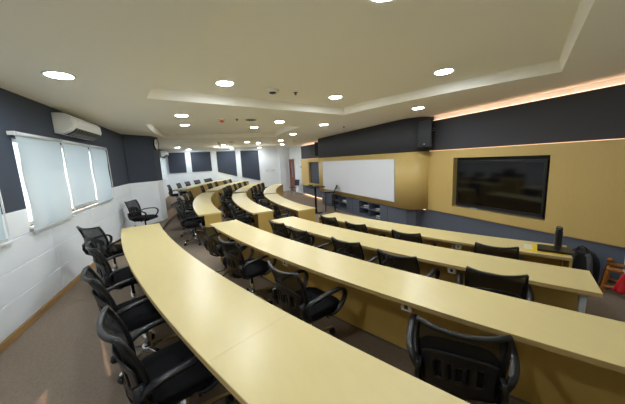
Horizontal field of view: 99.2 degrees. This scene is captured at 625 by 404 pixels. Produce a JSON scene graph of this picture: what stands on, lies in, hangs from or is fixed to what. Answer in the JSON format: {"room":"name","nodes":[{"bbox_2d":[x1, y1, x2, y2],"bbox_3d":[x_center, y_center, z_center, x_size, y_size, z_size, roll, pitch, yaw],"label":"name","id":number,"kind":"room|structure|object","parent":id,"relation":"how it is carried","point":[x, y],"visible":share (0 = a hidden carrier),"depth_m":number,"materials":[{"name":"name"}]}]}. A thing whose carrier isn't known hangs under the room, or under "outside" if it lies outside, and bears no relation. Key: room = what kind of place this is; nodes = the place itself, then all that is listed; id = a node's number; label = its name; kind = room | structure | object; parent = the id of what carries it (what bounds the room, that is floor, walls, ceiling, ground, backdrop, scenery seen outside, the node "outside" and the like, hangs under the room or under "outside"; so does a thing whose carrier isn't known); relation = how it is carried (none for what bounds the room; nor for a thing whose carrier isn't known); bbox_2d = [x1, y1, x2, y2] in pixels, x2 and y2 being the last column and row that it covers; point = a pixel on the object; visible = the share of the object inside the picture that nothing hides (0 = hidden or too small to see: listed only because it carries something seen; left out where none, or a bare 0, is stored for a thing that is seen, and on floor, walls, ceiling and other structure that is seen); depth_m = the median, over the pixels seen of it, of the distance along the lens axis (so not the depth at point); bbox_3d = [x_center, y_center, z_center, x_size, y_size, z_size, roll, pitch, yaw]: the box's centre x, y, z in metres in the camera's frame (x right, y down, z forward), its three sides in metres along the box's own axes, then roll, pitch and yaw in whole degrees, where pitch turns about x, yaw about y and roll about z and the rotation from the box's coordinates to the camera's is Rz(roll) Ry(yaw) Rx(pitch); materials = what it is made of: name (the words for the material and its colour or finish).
{"room":"lecture hall","nodes":[
{"label":"lecture hall","id":0,"kind":"room"},
{"bbox_2d":[0,88,168,343],"bbox_3d":[-5.200,-0.461,7.280,0.180,3.400,19.000,-6,10,-22],"label":"wall","id":1,"kind":"structure","parent":0,"point":[18,113],"depth_m":3.32,"materials":[{"name":"grey paint"}]},
{"bbox_2d":[0,192,9,243],"bbox_3d":[-2.955,-0.094,2.100,0.096,1.162,1.226,-6,10,-22],"label":"roller blind","id":2,"kind":"object","parent":1,"relation":"attached to","point":[3,239],"visible":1,"depth_m":2.69,"materials":[{"name":"grey fabric"}]},
{"bbox_2d":[0,241,12,247],"bbox_3d":[-3.033,-0.035,2.066,0.155,1.170,1.450,-6,10,-22],"label":"window","id":3,"kind":"structure","parent":1,"relation":"in","point":[7,243],"depth_m":2.75,"materials":[{"name":"white plastic"}]},
{"bbox_2d":[11,138,97,228],"bbox_3d":[-4.054,-0.399,4.539,0.155,1.080,3.170,-6,10,-22],"label":"window","id":4,"kind":"structure","parent":1,"relation":"in","point":[13,140],"depth_m":4.44,"materials":[{"name":"white glass"}]},
{"bbox_2d":[6,131,75,231],"bbox_3d":[-3.560,-0.284,3.572,0.096,1.187,1.071,-6,10,-22],"label":"roller blind","id":5,"kind":"object","parent":4,"relation":"attached to","point":[41,157],"visible":1,"depth_m":3.49,"materials":[{"name":"grey fabric"}]},
{"bbox_2d":[62,140,97,207],"bbox_3d":[-3.966,-0.482,4.542,0.096,1.057,1.016,-6,10,-22],"label":"roller blind","id":6,"kind":"object","parent":4,"relation":"attached to","point":[77,157],"visible":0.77,"depth_m":4.51,"materials":[{"name":"grey fabric"}]},
{"bbox_2d":[88,144,114,204],"bbox_3d":[-4.343,-0.569,5.467,0.096,1.137,0.961,-6,10,-22],"label":"roller blind","id":7,"kind":"object","parent":4,"relation":"attached to","point":[98,154],"visible":0.89,"depth_m":5.46,"materials":[{"name":"grey fabric"}]},
{"bbox_2d":[0,184,135,342],"bbox_3d":[-3.346,0.681,3.185,0.012,1.200,9.780,-6,10,-22],"label":"wall paneling","id":8,"kind":"structure","parent":1,"relation":"attached to","point":[24,248],"depth_m":3.33,"materials":[{"name":"white paint"}]},
{"bbox_2d":[0,225,135,353],"bbox_3d":[-3.312,1.323,3.287,0.020,0.080,9.800,-6,10,-22],"label":"baseboard","id":9,"kind":"structure","parent":1,"relation":"attached to","point":[8,341],"depth_m":3.13,"materials":[{"name":"brown wood"}]},
{"bbox_2d":[51,112,101,140],"bbox_3d":[-3.970,-1.253,4.554,0.252,0.327,1.230,-6,10,-22],"label":"air conditioner","id":10,"kind":"object","parent":1,"relation":"attached to","point":[63,123],"visible":1,"depth_m":4.14,"materials":[{"name":"white plastic"}]},
{"bbox_2d":[64,128,100,140],"bbox_3d":[-3.950,-1.161,4.607,0.170,0.117,1.050,-6,10,-22],"label":"outlet","id":11,"kind":"object","parent":10,"relation":"attached to","point":[83,133],"depth_m":4.53,"materials":[{"name":"black"}]},
{"bbox_2d":[160,158,165,179],"bbox_3d":[-7.752,-1.713,13.742,0.096,1.122,0.916,-6,10,-22],"label":"roller blind","id":12,"kind":"object","parent":1,"relation":"attached to","point":[161,159],"visible":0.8,"depth_m":13.77,"materials":[{"name":"grey fabric"}]},
{"bbox_2d":[163,158,167,178],"bbox_3d":[-8.171,-1.853,14.761,0.096,1.122,1.096,-6,10,-22],"label":"roller blind","id":13,"kind":"object","parent":1,"relation":"attached to","point":[164,159],"visible":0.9,"depth_m":14.83,"materials":[{"name":"grey fabric"}]},
{"bbox_2d":[0,194,240,403],"bbox_3d":[-3.360,0.670,8.084,3.585,0.110,18.800,-6,10,-22],"label":"floor","id":14,"kind":"structure","parent":0,"point":[61,358],"depth_m":2.47,"materials":[{"name":"beige carpet"}]},
{"bbox_2d":[76,226,123,271],"bbox_3d":[-3.115,0.755,4.125,0.629,0.920,0.681,0,9,16],"label":"mesh office chair","id":15,"kind":"object","parent":14,"relation":"on","point":[97,236],"visible":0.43,"depth_m":3.85,"materials":[{"name":"black fabric"}]},
{"bbox_2d":[85,241,139,298],"bbox_3d":[-2.150,0.869,3.110,0.629,0.920,0.681,6,12,43],"label":"mesh office chair","id":16,"kind":"object","parent":14,"relation":"on","point":[109,278],"visible":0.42,"depth_m":2.86,"materials":[{"name":"black fabric"}]},
{"bbox_2d":[81,265,180,384],"bbox_3d":[-1.519,0.961,2.334,0.629,0.920,0.681,6,12,43],"label":"mesh office chair","id":17,"kind":"object","parent":14,"relation":"on","point":[136,313],"visible":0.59,"depth_m":2.20,"materials":[{"name":"black fabric"}]},
{"bbox_2d":[124,199,158,224],"bbox_3d":[-4.278,0.399,6.745,0.681,0.920,0.629,-3,9,-2],"label":"mesh office chair","id":18,"kind":"object","parent":14,"relation":"on","point":[135,211],"visible":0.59,"depth_m":6.69,"materials":[{"name":"black fabric"}]},
{"bbox_2d":[96,305,233,403],"bbox_3d":[-0.838,1.037,1.644,0.681,0.920,0.629,-11,12,-42],"label":"mesh office chair","id":19,"kind":"object","parent":14,"relation":"on","point":[171,374],"visible":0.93,"depth_m":1.49,"materials":[{"name":"black fabric"}]},
{"bbox_2d":[166,185,184,204],"bbox_3d":[-6.122,-0.328,11.939,0.681,0.920,0.629,-5,9,-16],"label":"mesh office chair","id":20,"kind":"object","parent":14,"relation":"on","point":[171,194],"visible":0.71,"depth_m":11.81,"materials":[{"name":"black fabric"}]},
{"bbox_2d":[175,179,229,199],"bbox_3d":[-5.646,-0.624,14.254,0.789,0.752,5.996,-2,9,1],"label":"curved desk","id":21,"kind":"object","parent":14,"relation":"on","point":[195,189],"visible":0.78,"depth_m":12.87,"materials":[{"name":"brown wood"}]},
{"bbox_2d":[121,223,469,403],"bbox_3d":[-0.395,1.066,1.882,7.355,0.750,0.918,6,12,44],"label":"curved desk","id":22,"kind":"object","parent":14,"relation":"on","point":[261,353],"visible":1,"depth_m":1.40,"materials":[{"name":"brown wood"}]},
{"bbox_2d":[122,134,162,182],"bbox_3d":[-5.184,-1.325,8.230,0.720,1.370,1.350,-6,10,-22],"label":"wall panel","id":23,"kind":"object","parent":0,"point":[143,164],"depth_m":7.90,"materials":[{"name":"black fabric"}]},
{"bbox_2d":[153,138,158,149],"bbox_3d":[-4.956,-1.826,8.419,0.040,0.370,0.370,-4,9,-9],"label":"wall clock","id":24,"kind":"object","parent":23,"relation":"attached to","point":[155,141],"visible":1,"depth_m":8.38,"materials":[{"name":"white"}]},
{"bbox_2d":[129,180,167,225],"bbox_3d":[-5.113,0.200,8.469,0.720,1.720,1.350,-6,10,-22],"label":"pillar","id":25,"kind":"structure","parent":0,"point":[147,194],"depth_m":8.19,"materials":[{"name":"white paint"}]},
{"bbox_2d":[165,147,289,193],"bbox_3d":[-5.061,-2.046,17.367,8.200,3.400,0.200,-6,10,-22],"label":"wall","id":26,"kind":"structure","parent":0,"point":[268,157],"depth_m":17.25,"materials":[{"name":"white paint"}]},
{"bbox_2d":[168,152,186,172],"bbox_3d":[-8.111,-2.348,15.935,0.930,1.200,0.045,-6,10,-22],"label":"wall panel","id":27,"kind":"object","parent":26,"relation":"attached to","point":[176,161],"visible":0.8,"depth_m":15.92,"materials":[{"name":"grey fabric"}]},
{"bbox_2d":[190,152,211,171],"bbox_3d":[-6.867,-2.489,16.428,1.140,1.190,0.045,-6,10,-22],"label":"wall panel","id":28,"kind":"object","parent":26,"relation":"attached to","point":[200,161],"visible":1,"depth_m":16.40,"materials":[{"name":"grey fabric"}]},
{"bbox_2d":[216,151,236,175],"bbox_3d":[-5.475,-2.428,17.010,1.150,1.618,0.045,-6,10,-22],"label":"wall panel","id":29,"kind":"object","parent":26,"relation":"attached to","point":[226,160],"visible":1,"depth_m":16.98,"materials":[{"name":"grey fabric"}]},
{"bbox_2d":[240,150,259,179],"bbox_3d":[-4.102,-2.385,17.582,1.160,2.008,0.045,-6,10,-22],"label":"wall panel","id":30,"kind":"object","parent":26,"relation":"attached to","point":[250,169],"visible":1,"depth_m":17.55,"materials":[{"name":"grey fabric"}]},
{"bbox_2d":[278,147,286,190],"bbox_3d":[-2.055,-2.243,18.403,0.440,2.990,0.120,-6,10,-22],"label":"wall pier","id":31,"kind":"object","parent":26,"relation":"attached to","point":[281,151],"visible":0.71,"depth_m":18.33,"materials":[{"name":"white paint"}]},
{"bbox_2d":[217,208,530,403],"bbox_3d":[-1.714,0.557,8.746,3.094,0.028,18.677,-6,10,-22],"label":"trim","id":32,"kind":"structure","parent":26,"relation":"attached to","point":[368,333],"depth_m":2.67,"materials":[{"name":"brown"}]},
{"bbox_2d":[301,144,321,197],"bbox_3d":[0.112,-1.691,14.308,0.150,2.785,3.710,-6,10,-22],"label":"wall","id":33,"kind":"structure","parent":0,"point":[305,163],"depth_m":15.00,"materials":[{"name":"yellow wood"}]},
{"bbox_2d":[0,0,624,150],"bbox_3d":[-1.632,-2.281,8.390,7.800,0.140,19.000,-6,10,-22],"label":"ceiling","id":34,"kind":"structure","parent":0,"point":[137,65],"depth_m":2.79,"materials":[{"name":"white paint"}]},
{"bbox_2d":[40,71,76,79],"bbox_3d":[-2.536,-1.274,2.662,0.270,0.034,0.270,-6,10,-22],"label":"recessed light","id":35,"kind":"object","parent":34,"relation":"in","point":[51,74],"visible":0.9,"depth_m":2.64,"materials":[{"name":"white plastic"}]},
{"bbox_2d":[45,72,72,78],"bbox_3d":[-2.536,-1.265,2.663,0.212,0.016,0.212,-6,10,-22],"label":"diffuser","id":36,"kind":"object","parent":35,"relation":"attached to","point":[56,75],"depth_m":2.64,"materials":[{"name":"white plastic"}]},
{"bbox_2d":[214,80,234,85],"bbox_3d":[-1.202,-1.631,3.641,0.270,0.034,0.270,-6,10,-22],"label":"recessed light","id":37,"kind":"object","parent":34,"relation":"in","point":[219,82],"visible":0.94,"depth_m":3.61,"materials":[{"name":"white plastic"}]},
{"bbox_2d":[217,81,232,85],"bbox_3d":[-1.201,-1.623,3.642,0.212,0.016,0.212,-6,10,-22],"label":"diffuser","id":38,"kind":"object","parent":37,"relation":"attached to","point":[220,83],"depth_m":3.61,"materials":[{"name":"white plastic"}]},
{"bbox_2d":[266,88,278,93],"bbox_3d":[-0.617,-1.702,4.113,0.200,0.055,0.200,-6,10,-22],"label":"smoke detector","id":39,"kind":"object","parent":34,"relation":"attached to","point":[271,90],"visible":1,"depth_m":4.06,"materials":[{"name":"white plastic"}]},
{"bbox_2d":[328,95,342,98],"bbox_3d":[0.410,-1.882,4.757,0.270,0.034,0.270,-6,10,-22],"label":"recessed light","id":40,"kind":"object","parent":34,"relation":"in","point":[333,96],"visible":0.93,"depth_m":4.73,"materials":[{"name":"white plastic"}]},
{"bbox_2d":[369,0,392,2],"bbox_3d":[0.489,-1.419,1.780,0.270,0.034,0.270,-6,10,-22],"label":"recessed light","id":41,"kind":"object","parent":34,"relation":"in","point":[373,1],"visible":1,"depth_m":1.89,"materials":[{"name":"white plastic"}]},
{"bbox_2d":[433,68,454,74],"bbox_3d":[1.768,-1.762,3.584,0.270,0.034,0.270,-6,10,-22],"label":"recessed light","id":42,"kind":"object","parent":34,"relation":"in","point":[445,71],"visible":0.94,"depth_m":3.55,"materials":[{"name":"white plastic"}]},
{"bbox_2d":[435,69,451,74],"bbox_3d":[1.768,-1.753,3.586,0.212,0.016,0.212,-6,10,-22],"label":"diffuser","id":43,"kind":"object","parent":42,"relation":"attached to","point":[442,71],"depth_m":3.56,"materials":[{"name":"white plastic"}]},
{"bbox_2d":[164,196,531,403],"bbox_3d":[-1.917,0.731,8.686,6.683,0.110,18.800,-6,10,-22],"label":"floor","id":44,"kind":"structure","parent":0,"point":[221,208],"depth_m":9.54,"materials":[{"name":"beige carpet"}]},
{"bbox_2d":[176,197,196,229],"bbox_3d":[-3.583,0.310,7.816,0.681,0.920,0.629,-6,9,-18],"label":"mesh office chair","id":45,"kind":"object","parent":44,"relation":"on","point":[179,198],"visible":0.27,"depth_m":7.79,"materials":[{"name":"black fabric"}]},
{"bbox_2d":[174,200,203,236],"bbox_3d":[-3.252,0.416,7.043,0.681,0.920,0.629,-5,9,-13],"label":"mesh office chair","id":46,"kind":"object","parent":44,"relation":"on","point":[178,202],"visible":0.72,"depth_m":6.96,"materials":[{"name":"black plastic"}]},
{"bbox_2d":[176,205,204,245],"bbox_3d":[-2.797,0.516,6.264,0.681,0.920,0.629,-6,9,-18],"label":"mesh office chair","id":47,"kind":"object","parent":44,"relation":"on","point":[195,224],"visible":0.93,"depth_m":6.15,"materials":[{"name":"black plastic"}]},
{"bbox_2d":[182,194,202,219],"bbox_3d":[-3.862,0.181,8.727,0.681,0.920,0.629,-6,9,-19],"label":"mesh office chair","id":48,"kind":"object","parent":44,"relation":"on","point":[186,199],"visible":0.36,"depth_m":8.52,"materials":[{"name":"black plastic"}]},
{"bbox_2d":[187,191,201,216],"bbox_3d":[-4.164,0.045,9.687,0.681,0.920,0.629,-5,9,-13],"label":"mesh office chair","id":49,"kind":"object","parent":44,"relation":"on","point":[190,194],"visible":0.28,"depth_m":9.66,"materials":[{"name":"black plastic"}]},
{"bbox_2d":[193,192,221,226],"bbox_3d":[-3.261,0.316,8.243,0.721,0.750,5.075,-6,10,-22],"label":"curved desk","id":50,"kind":"object","parent":44,"relation":"on","point":[204,204],"visible":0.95,"depth_m":6.62,"materials":[{"name":"brown wood"}]},
{"bbox_2d":[200,223,245,278],"bbox_3d":[-1.398,0.760,4.291,0.629,0.920,0.681,6,12,42],"label":"mesh office chair","id":51,"kind":"object","parent":44,"relation":"on","point":[211,242],"visible":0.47,"depth_m":4.03,"materials":[{"name":"black fabric"}]},
{"bbox_2d":[218,193,235,217],"bbox_3d":[-3.071,0.091,9.776,0.681,0.920,0.629,-7,10,-28],"label":"mesh office chair","id":52,"kind":"object","parent":44,"relation":"on","point":[220,194],"visible":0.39,"depth_m":9.64,"materials":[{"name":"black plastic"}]},
{"bbox_2d":[206,180,248,207],"bbox_3d":[-4.362,-0.542,14.052,0.745,0.750,5.658,-3,9,1],"label":"curved desk","id":53,"kind":"object","parent":44,"relation":"on","point":[218,189],"visible":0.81,"depth_m":12.21,"materials":[{"name":"brown wood"}]},
{"bbox_2d":[222,187,236,205],"bbox_3d":[-3.602,-0.194,11.753,0.681,0.920,0.629,-3,9,-1],"label":"mesh office chair","id":54,"kind":"object","parent":44,"relation":"on","point":[226,193],"visible":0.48,"depth_m":11.76,"materials":[{"name":"black fabric"}]},
{"bbox_2d":[220,195,240,220],"bbox_3d":[-2.639,0.236,8.719,0.681,0.920,0.629,-5,9,-13],"label":"mesh office chair","id":55,"kind":"object","parent":44,"relation":"on","point":[222,196],"visible":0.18,"depth_m":8.67,"materials":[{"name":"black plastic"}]},
{"bbox_2d":[226,185,234,195],"bbox_3d":[-3.769,-0.348,12.792,0.681,0.920,0.629,-1,9,8],"label":"mesh office chair","id":56,"kind":"object","parent":44,"relation":"on","point":[229,188],"visible":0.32,"depth_m":12.81,"materials":[{"name":"black fabric"}]},
{"bbox_2d":[221,200,245,217],"bbox_3d":[-2.267,0.372,7.740,0.681,0.920,0.629,-9,11,-33],"label":"mesh office chair","id":57,"kind":"object","parent":44,"relation":"on","point":[226,210],"visible":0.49,"depth_m":7.50,"materials":[{"name":"black fabric"}]},
{"bbox_2d":[229,203,254,223],"bbox_3d":[-1.780,0.483,6.885,0.681,0.920,0.629,-5,9,-17],"label":"mesh office chair","id":58,"kind":"object","parent":44,"relation":"on","point":[246,220],"visible":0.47,"depth_m":6.69,"materials":[{"name":"black fabric"}]},
{"bbox_2d":[218,236,276,303],"bbox_3d":[-0.821,0.863,3.462,0.681,0.920,0.629,-11,12,-43],"label":"mesh office chair","id":59,"kind":"object","parent":44,"relation":"on","point":[233,260],"visible":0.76,"depth_m":3.27,"materials":[{"name":"black fabric"}]},
{"bbox_2d":[234,182,264,200],"bbox_3d":[-3.195,-0.443,13.780,0.717,0.750,4.834,-3,9,-1],"label":"curved desk","id":60,"kind":"object","parent":44,"relation":"on","point":[246,189],"visible":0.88,"depth_m":13.01,"materials":[{"name":"brown wood"}]},
{"bbox_2d":[232,193,273,232],"bbox_3d":[-2.131,0.319,8.598,0.721,0.751,4.783,-6,10,-22],"label":"curved desk","id":61,"kind":"object","parent":44,"relation":"on","point":[262,215],"visible":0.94,"depth_m":7.00,"materials":[{"name":"brown wood"}]},
{"bbox_2d":[269,220,293,240],"bbox_3d":[-0.401,0.746,4.793,0.681,0.920,0.629,-11,12,-41],"label":"mesh office chair","id":62,"kind":"object","parent":44,"relation":"on","point":[279,229],"visible":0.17,"depth_m":4.50,"materials":[{"name":"black fabric"}]},
{"bbox_2d":[267,260,347,333],"bbox_3d":[-0.041,0.972,2.534,0.681,0.920,0.629,-10,12,-40],"label":"mesh office chair","id":63,"kind":"object","parent":44,"relation":"on","point":[309,305],"visible":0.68,"depth_m":2.32,"materials":[{"name":"black fabric"}]},
{"bbox_2d":[290,226,334,251],"bbox_3d":[0.017,0.815,4.227,0.681,0.920,0.629,-9,11,-37],"label":"mesh office chair","id":64,"kind":"object","parent":44,"relation":"on","point":[303,237],"visible":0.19,"depth_m":3.97,"materials":[{"name":"black fabric"}]},
{"bbox_2d":[331,236,377,263],"bbox_3d":[0.619,0.884,3.604,0.629,0.920,0.681,6,12,44],"label":"mesh office chair","id":65,"kind":"object","parent":44,"relation":"on","point":[351,249],"visible":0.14,"depth_m":3.31,"materials":[{"name":"black fabric"}]},
{"bbox_2d":[377,249,439,278],"bbox_3d":[1.084,0.947,3.068,0.629,0.920,0.681,5,12,42],"label":"mesh office chair","id":66,"kind":"object","parent":44,"relation":"on","point":[408,264],"visible":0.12,"depth_m":2.79,"materials":[{"name":"black fabric"}]},
{"bbox_2d":[209,220,624,403],"bbox_3d":[0.247,0.978,2.969,0.752,0.750,5.741,-11,12,-44],"label":"curved desk","id":67,"kind":"object","parent":44,"relation":"on","point":[566,356],"visible":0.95,"depth_m":1.91,"materials":[{"name":"brown wood"}]},
{"bbox_2d":[401,304,412,312],"bbox_3d":[0.732,0.812,2.066,0.057,0.068,0.084,-6,10,-22],"label":"power outlet","id":68,"kind":"object","parent":67,"relation":"attached to","point":[409,309],"depth_m":2.05,"materials":[{"name":"white plastic"}]},
{"bbox_2d":[271,216,602,312],"bbox_3d":[0.881,0.904,3.968,0.700,0.752,4.615,-11,12,-43],"label":"curved desk","id":69,"kind":"object","parent":44,"relation":"on","point":[556,286],"visible":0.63,"depth_m":2.92,"materials":[{"name":"brown wood"}]},
{"bbox_2d":[447,267,455,273],"bbox_3d":[1.536,0.750,2.928,0.057,0.068,0.084,-6,10,-22],"label":"power outlet","id":70,"kind":"object","parent":69,"relation":"attached to","point":[450,270],"depth_m":2.92,"materials":[{"name":"white plastic"}]},
{"bbox_2d":[406,313,519,403],"bbox_3d":[0.925,1.058,1.696,0.629,0.920,0.681,2,10,27],"label":"mesh office chair","id":71,"kind":"object","parent":44,"relation":"on","point":[463,366],"visible":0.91,"depth_m":1.43,"materials":[{"name":"black plastic"}]},
{"bbox_2d":[457,266,533,301],"bbox_3d":[1.730,0.995,2.565,0.629,0.920,0.681,3,10,31],"label":"mesh office chair","id":72,"kind":"object","parent":44,"relation":"on","point":[517,286],"visible":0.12,"depth_m":2.27,"materials":[{"name":"black fabric"}]},
{"bbox_2d":[322,191,420,226],"bbox_3d":[1.723,0.091,10.098,0.620,0.600,6.000,-6,10,-22],"label":"cabinet","id":73,"kind":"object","parent":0,"point":[351,203],"depth_m":8.25,"materials":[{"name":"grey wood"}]},
{"bbox_2d":[332,196,379,215],"bbox_3d":[1.692,0.091,9.976,0.466,0.460,3.400,-6,10,-22],"label":"trim","id":74,"kind":"structure","parent":73,"relation":"attached to","point":[372,207],"depth_m":9.01,"materials":[{"name":"grey stone"}]},
{"bbox_2d":[318,117,433,209],"bbox_3d":[1.639,-1.383,9.861,0.649,2.390,6.520,-6,10,-22],"label":"wall","id":75,"kind":"structure","parent":0,"point":[398,136],"depth_m":7.41,"materials":[{"name":"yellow paint"}]},
{"bbox_2d":[322,159,394,201],"bbox_3d":[1.389,-0.905,9.703,0.026,1.220,4.850,-6,10,-22],"label":"whiteboard","id":76,"kind":"object","parent":75,"relation":"attached to","point":[374,178],"visible":1,"depth_m":8.92,"materials":[{"name":"white plastic"}]},
{"bbox_2d":[417,119,434,147],"bbox_3d":[2.862,-1.705,6.666,0.374,0.660,0.396,3,11,33],"label":"wall speaker","id":77,"kind":"object","parent":75,"relation":"attached to","point":[424,127],"visible":1,"depth_m":6.52,"materials":[{"name":"black plastic"}]},
{"bbox_2d":[418,120,430,146],"bbox_3d":[2.744,-1.677,6.521,0.300,0.620,0.012,3,11,33],"label":"grille","id":78,"kind":"object","parent":77,"relation":"attached to","point":[424,126],"depth_m":6.51,"materials":[{"name":"black metal"}]},
{"bbox_2d":[263,190,624,321],"bbox_3d":[-1.486,0.838,8.878,8.000,0.200,19.200,-6,10,-22],"label":"floor","id":79,"kind":"structure","parent":0,"point":[612,304],"depth_m":3.61,"materials":[{"name":"beige carpet"}]},
{"bbox_2d":[252,186,264,202],"bbox_3d":[-2.614,-0.360,13.230,0.681,0.920,0.629,-2,9,3],"label":"mesh office chair","id":80,"kind":"object","parent":79,"relation":"on","point":[254,187],"visible":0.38,"depth_m":13.16,"materials":[{"name":"black fabric"}]},
{"bbox_2d":[253,192,269,206],"bbox_3d":[-1.880,0.098,10.089,0.681,0.920,0.629,-4,9,-5],"label":"mesh office chair","id":81,"kind":"object","parent":79,"relation":"on","point":[255,194],"visible":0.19,"depth_m":10.03,"materials":[{"name":"black fabric"}]},
{"bbox_2d":[263,184,283,196],"bbox_3d":[-1.958,-0.336,13.439,0.721,0.750,4.440,-3,9,-2],"label":"curved desk","id":82,"kind":"object","parent":79,"relation":"on","point":[276,188],"visible":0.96,"depth_m":13.91,"materials":[{"name":"brown wood"}]},
{"bbox_2d":[271,203,296,218],"bbox_3d":[-0.759,0.482,7.302,0.681,0.920,0.629,-7,10,-25],"label":"mesh office chair","id":83,"kind":"object","parent":79,"relation":"on","point":[277,214],"visible":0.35,"depth_m":7.06,"materials":[{"name":"black fabric"}]},
{"bbox_2d":[264,194,315,221],"bbox_3d":[-0.987,0.312,9.012,0.703,0.751,4.203,-6,10,-22],"label":"curved desk","id":84,"kind":"object","parent":79,"relation":"on","point":[302,211],"visible":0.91,"depth_m":7.99,"materials":[{"name":"brown wood"}]},
{"bbox_2d":[305,185,324,213],"bbox_3d":[0.125,-0.092,10.341,0.600,1.035,0.600,-6,10,-22],"label":"table","id":85,"kind":"object","parent":79,"relation":"on","point":[316,186],"visible":0.88,"depth_m":10.30,"materials":[{"name":"black plastic"}]},
{"bbox_2d":[324,185,336,211],"bbox_3d":[0.750,-0.159,10.621,0.525,1.024,0.420,-2,9,2],"label":"bar stool","id":86,"kind":"object","parent":79,"relation":"on","point":[331,191],"visible":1,"depth_m":10.47,"materials":[{"name":"black metal"}]},
{"bbox_2d":[320,215,346,228],"bbox_3d":[0.530,0.695,5.556,0.681,0.920,0.629,-10,11,-39],"label":"mesh office chair","id":87,"kind":"object","parent":79,"relation":"on","point":[332,221],"visible":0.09,"depth_m":5.26,"materials":[{"name":"black fabric"}]},
{"bbox_2d":[345,221,384,236],"bbox_3d":[0.963,0.775,4.915,0.681,0.920,0.629,-11,12,-42],"label":"mesh office chair","id":88,"kind":"object","parent":79,"relation":"on","point":[355,227],"visible":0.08,"depth_m":4.63,"materials":[{"name":"black fabric"}]},
{"bbox_2d":[391,229,436,245],"bbox_3d":[1.595,0.850,4.246,0.629,0.920,0.681,5,12,41],"label":"mesh office chair","id":89,"kind":"object","parent":79,"relation":"on","point":[412,237],"visible":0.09,"depth_m":3.95,"materials":[{"name":"black fabric"}]},
{"bbox_2d":[318,213,572,267],"bbox_3d":[1.746,0.838,4.838,0.706,0.751,4.251,-11,12,-43],"label":"curved desk","id":90,"kind":"object","parent":79,"relation":"on","point":[442,238],"visible":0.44,"depth_m":4.19,"materials":[{"name":"brown wood"}]},
{"bbox_2d":[525,243,568,255],"bbox_3d":[3.024,0.613,3.454,0.420,0.004,0.340,4,11,38],"label":"sheet","id":91,"kind":"object","parent":90,"relation":"on","point":[534,246],"visible":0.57,"depth_m":3.42,"materials":[{"name":"yellow paper"}]},
{"bbox_2d":[537,244,573,255],"bbox_3d":[3.081,0.603,3.385,0.335,0.025,0.246,5,12,40],"label":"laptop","id":92,"kind":"object","parent":91,"relation":"on","point":[540,247],"visible":1,"depth_m":3.35,"materials":[{"name":"black"}]},
{"bbox_2d":[554,226,562,246],"bbox_3d":[3.254,0.452,3.512,0.080,0.282,0.080,-6,10,-22],"label":"tumbler","id":93,"kind":"object","parent":90,"relation":"on","point":[559,231],"visible":0.88,"depth_m":3.49,"materials":[{"name":"black"}]},
{"bbox_2d":[469,242,523,260],"bbox_3d":[2.405,0.926,3.518,0.629,0.920,0.681,3,11,33],"label":"mesh office chair","id":94,"kind":"object","parent":79,"relation":"on","point":[505,252],"visible":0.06,"depth_m":3.21,"materials":[{"name":"black fabric"}]},
{"bbox_2d":[562,245,599,284],"bbox_3d":[4.024,0.929,3.992,0.333,0.600,0.400,-11,12,-41],"label":"backpack","id":95,"kind":"object","parent":79,"relation":"on","point":[583,258],"visible":0.48,"depth_m":3.88,"materials":[{"name":"fabric"}]},
{"bbox_2d":[599,257,624,293],"bbox_3d":[4.266,1.056,3.635,0.409,0.465,0.448,-11,12,-41],"label":"wooden stand","id":96,"kind":"object","parent":79,"relation":"on","point":[619,287],"visible":0.97,"depth_m":3.67,"materials":[{"name":"orange wood"}]},
{"bbox_2d":[295,77,624,283],"bbox_3d":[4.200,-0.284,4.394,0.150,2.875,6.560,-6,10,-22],"label":"wall","id":97,"kind":"structure","parent":0,"point":[586,190],"depth_m":4.44,"materials":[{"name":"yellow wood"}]},
{"bbox_2d":[289,146,294,157],"bbox_3d":[-1.285,-3.309,17.860,0.200,0.790,1.330,-6,10,-22],"label":"lintel","id":98,"kind":"object","parent":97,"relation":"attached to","point":[291,149],"visible":0.57,"depth_m":17.80,"materials":[{"name":"white paint"}]},
{"bbox_2d":[288,158,296,191],"bbox_3d":[-1.324,-1.846,18.045,0.231,2.250,1.330,-6,10,-22],"label":"door","id":99,"kind":"structure","parent":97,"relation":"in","point":[292,162],"depth_m":18.01,"materials":[{"name":"brown wood"}]},
{"bbox_2d":[456,159,549,218],"bbox_3d":[3.760,-0.324,5.483,0.125,1.063,1.780,-6,10,-22],"label":"television","id":100,"kind":"object","parent":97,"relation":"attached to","point":[515,187],"visible":0.97,"depth_m":5.28,"materials":[{"name":"black glass"}]},
{"bbox_2d":[428,209,624,247],"bbox_3d":[3.790,0.422,5.467,0.032,0.012,3.620,-6,10,-22],"label":"trim","id":101,"kind":"structure","parent":97,"relation":"attached to","point":[428,209],"depth_m":4.80,"materials":[{"name":"brown wood"}]},
{"bbox_2d":[434,83,624,120],"bbox_3d":[3.898,-1.795,4.793,0.030,0.012,4.300,-6,10,-22],"label":"light strip","id":102,"kind":"object","parent":97,"relation":"attached to","point":[623,83],"visible":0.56,"depth_m":4.59,"materials":[{"name":"beige plastic"}]},
{"bbox_2d":[436,138,624,150],"bbox_3d":[3.722,-1.093,5.231,0.012,0.006,3.620,-6,10,-22],"label":"trim","id":103,"kind":"structure","parent":97,"relation":"attached to","point":[623,138],"depth_m":4.63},
{"bbox_3d":[0.198,-1.571,14.311,0.012,1.180,1.500,-6,10,-22],"label":"wall","id":104,"kind":"structure","parent":0,"visible":0},
{"bbox_2d":[310,162,318,183],"bbox_3d":[0.169,-1.573,14.298,0.045,1.130,1.360,-6,10,-22],"label":"framed board","id":105,"kind":"object","parent":104,"relation":"attached to","point":[314,166],"visible":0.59,"depth_m":14.37,"materials":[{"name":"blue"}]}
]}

